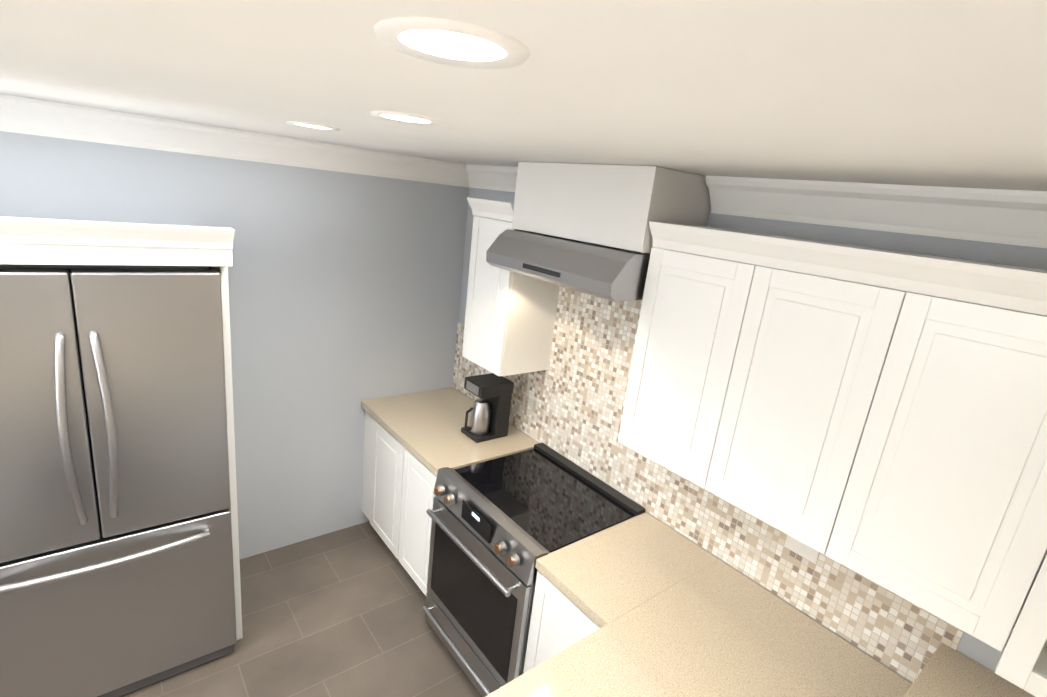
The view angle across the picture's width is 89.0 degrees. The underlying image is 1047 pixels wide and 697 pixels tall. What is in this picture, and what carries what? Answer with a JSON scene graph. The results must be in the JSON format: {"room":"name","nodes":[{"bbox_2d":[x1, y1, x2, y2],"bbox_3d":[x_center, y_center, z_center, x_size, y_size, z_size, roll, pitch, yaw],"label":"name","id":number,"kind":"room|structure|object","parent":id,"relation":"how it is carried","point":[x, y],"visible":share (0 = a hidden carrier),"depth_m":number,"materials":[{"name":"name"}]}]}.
{"room":"kitchen","nodes":[
{"label":"kitchen","id":0,"kind":"room"},
{"bbox_2d":[0,131,468,559],"bbox_3d":[-3.816,0.335,1.182,8.480,2.440,0.100,-6,20,-38],"label":"wall","id":1,"kind":"structure","parent":0,"point":[344,294],"depth_m":3.10,"materials":[{"name":"paint"}]},
{"bbox_2d":[0,94,463,186],"bbox_3d":[-3.590,-0.743,0.829,8.380,0.134,0.095,-6,20,-38],"label":"crown molding","id":2,"kind":"structure","parent":1,"relation":"attached to","point":[22,115],"depth_m":2.49,"materials":[{"name":"white wood"}]},
{"bbox_2d":[120,521,481,696],"bbox_3d":[-2.032,2.393,-0.707,8.580,0.080,6.230,-6,20,-38],"label":"floor","id":3,"kind":"structure","parent":0,"point":[339,613],"depth_m":2.77,"materials":[{"name":"tile"}]},
{"bbox_2d":[0,264,236,696],"bbox_3d":[-1.823,0.544,2.275,0.910,1.888,0.794,-6,20,-38],"label":"fridge","id":4,"kind":"object","parent":3,"relation":"on","point":[116,566],"visible":1,"depth_m":2.05,"materials":[{"name":"grey metal"}]},
{"bbox_2d":[0,217,242,639],"bbox_3d":[-1.849,0.463,2.261,1.035,2.045,0.793,-6,20,-38],"label":"surround","id":5,"kind":"object","parent":3,"relation":"on","point":[31,241],"visible":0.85,"depth_m":1.88,"materials":[{"name":"white wood"}]},
{"bbox_2d":[362,407,408,562],"bbox_3d":[-0.619,0.857,3.521,0.678,0.880,0.666,-6,20,-38],"label":"base cabinet","id":6,"kind":"object","parent":3,"relation":"on","point":[386,459],"depth_m":3.26,"materials":[{"name":"white wood"}]},
{"bbox_2d":[361,387,537,472],"bbox_3d":[-0.471,0.465,3.265,0.680,0.040,1.006,-6,20,-38],"label":"countertop","id":7,"kind":"structure","parent":6,"relation":"on","point":[429,423],"depth_m":3.14,"materials":[{"name":"beige stone"}]},
{"bbox_2d":[461,373,513,442],"bbox_3d":[-0.226,0.342,3.091,0.252,0.340,0.180,-6,20,-38],"label":"coffee maker","id":8,"kind":"object","parent":7,"relation":"on","point":[489,410],"visible":0.96,"depth_m":3.05,"materials":[{"name":"black plastic"}]},
{"bbox_2d":[401,451,436,578],"bbox_3d":[-0.349,0.980,3.196,0.678,0.880,0.466,-6,20,-38],"label":"base cabinet","id":9,"kind":"object","parent":3,"relation":"on","point":[419,481],"depth_m":2.94,"materials":[{"name":"white wood"}]},
{"bbox_2d":[422,443,644,696],"bbox_3d":[-0.007,1.131,2.698,0.766,0.936,0.766,-6,20,-38],"label":"range","id":10,"kind":"object","parent":3,"relation":"on","point":[500,526],"visible":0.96,"depth_m":2.48,"materials":[{"name":"silver metal"}]},
{"bbox_2d":[0,0,1046,190],"bbox_3d":[-1.754,-0.016,-1.389,8.580,0.080,6.230,-6,20,-38],"label":"ceiling","id":11,"kind":"structure","parent":0,"point":[947,93],"depth_m":0.75,"materials":[{"name":"paint"}]},
{"bbox_2d":[286,121,339,131],"bbox_3d":[-0.731,-0.772,1.854,0.174,0.006,0.174,20,20,39],"label":"recessed light","id":12,"kind":"object","parent":11,"relation":"in","point":[299,124],"depth_m":1.84,"materials":[{"name":"white plastic"}]},
{"bbox_2d":[369,110,440,125],"bbox_3d":[-0.294,-0.574,1.331,0.174,0.006,0.174,20,20,39],"label":"recessed light","id":13,"kind":"object","parent":11,"relation":"in","point":[399,117],"depth_m":1.32,"materials":[{"name":"white plastic"}]},
{"bbox_2d":[373,17,529,68],"bbox_3d":[-0.080,-0.344,0.607,0.174,0.006,0.174,20,20,39],"label":"recessed light","id":14,"kind":"object","parent":11,"relation":"in","point":[450,39],"depth_m":0.59,"materials":[{"name":"white plastic"}]},
{"bbox_2d":[413,512,911,696],"bbox_3d":[-0.534,1.188,0.688,4.090,0.040,1.840,-6,20,-38],"label":"countertop","id":15,"kind":"structure","parent":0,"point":[635,607],"depth_m":1.86,"materials":[{"name":"beige stone"}]},
{"bbox_2d":[453,187,1046,683],"bbox_3d":[1.419,0.827,1.575,0.100,2.440,6.230,-6,20,-38],"label":"wall","id":16,"kind":"structure","parent":0,"point":[969,645],"depth_m":1.70,"materials":[{"name":"paint"}]},
{"bbox_2d":[464,164,517,191],"bbox_3d":[-0.049,-0.957,3.024,0.095,0.134,0.850,-6,20,-38],"label":"crown molding","id":17,"kind":"structure","parent":16,"relation":"attached to","point":[500,178],"depth_m":3.19,"materials":[{"name":"white wood"}]},
{"bbox_2d":[462,198,558,375],"bbox_3d":[-0.057,-0.339,2.913,0.348,0.880,0.370,-6,20,-38],"label":"upper cabinet","id":18,"kind":"object","parent":16,"relation":"attached to","point":[510,316],"depth_m":2.81,"materials":[{"name":"white wood"}]},
{"bbox_2d":[486,162,710,300],"bbox_3d":[0.287,-0.509,2.321,0.515,0.533,0.800,-6,20,-38],"label":"range hood","id":19,"kind":"object","parent":16,"relation":"attached to","point":[584,228],"visible":0.96,"depth_m":2.10,"materials":[{"name":"silver metal"}]},
{"bbox_2d":[618,221,781,497],"bbox_3d":[0.711,0.011,1.992,0.348,0.880,0.468,-6,20,-38],"label":"upper cabinet","id":20,"kind":"object","parent":16,"relation":"attached to","point":[706,293],"depth_m":1.85,"materials":[{"name":"white wood"}]},
{"bbox_2d":[453,285,963,682],"bbox_3d":[1.353,1.042,1.601,0.008,2.000,6.026,-6,20,-38],"label":"backsplash","id":21,"kind":"structure","parent":16,"relation":"attached to","point":[569,403],"depth_m":2.47,"materials":[{"name":"tile"}]},
{"bbox_2d":[784,535,818,563],"bbox_3d":[1.027,0.706,1.954,0.007,0.118,0.115,-6,20,-38],"label":"outlet","id":22,"kind":"object","parent":16,"relation":"attached to","point":[801,549],"visible":0.45,"depth_m":1.95,"materials":[{"name":"white plastic"}]},
{"bbox_2d":[722,236,949,568],"bbox_3d":[0.945,0.117,1.711,0.348,0.880,0.526,-6,20,-38],"label":"upper cabinet","id":23,"kind":"object","parent":16,"relation":"attached to","point":[878,417],"depth_m":1.53,"materials":[{"name":"white wood"}]},
{"bbox_2d":[705,176,1046,247],"bbox_3d":[2.026,-0.013,0.535,0.095,0.134,4.220,-6,20,-38],"label":"crown molding","id":24,"kind":"structure","parent":16,"relation":"attached to","point":[1011,217],"depth_m":1.61,"materials":[{"name":"white wood"}]},
{"bbox_2d":[850,258,1046,680],"bbox_3d":[1.196,0.232,1.409,0.348,0.880,0.523,-6,20,-38],"label":"upper cabinet","id":25,"kind":"object","parent":16,"relation":"attached to","point":[955,528],"depth_m":1.28,"materials":[{"name":"white wood"}]},
{"bbox_2d":[904,642,1034,696],"bbox_3d":[0.508,1.565,1.058,2.084,1.108,0.275,-6,20,-38],"label":"countertop","id":26,"kind":"structure","parent":0,"point":[947,671],"depth_m":1.51,"materials":[{"name":"stone"}]}
]}

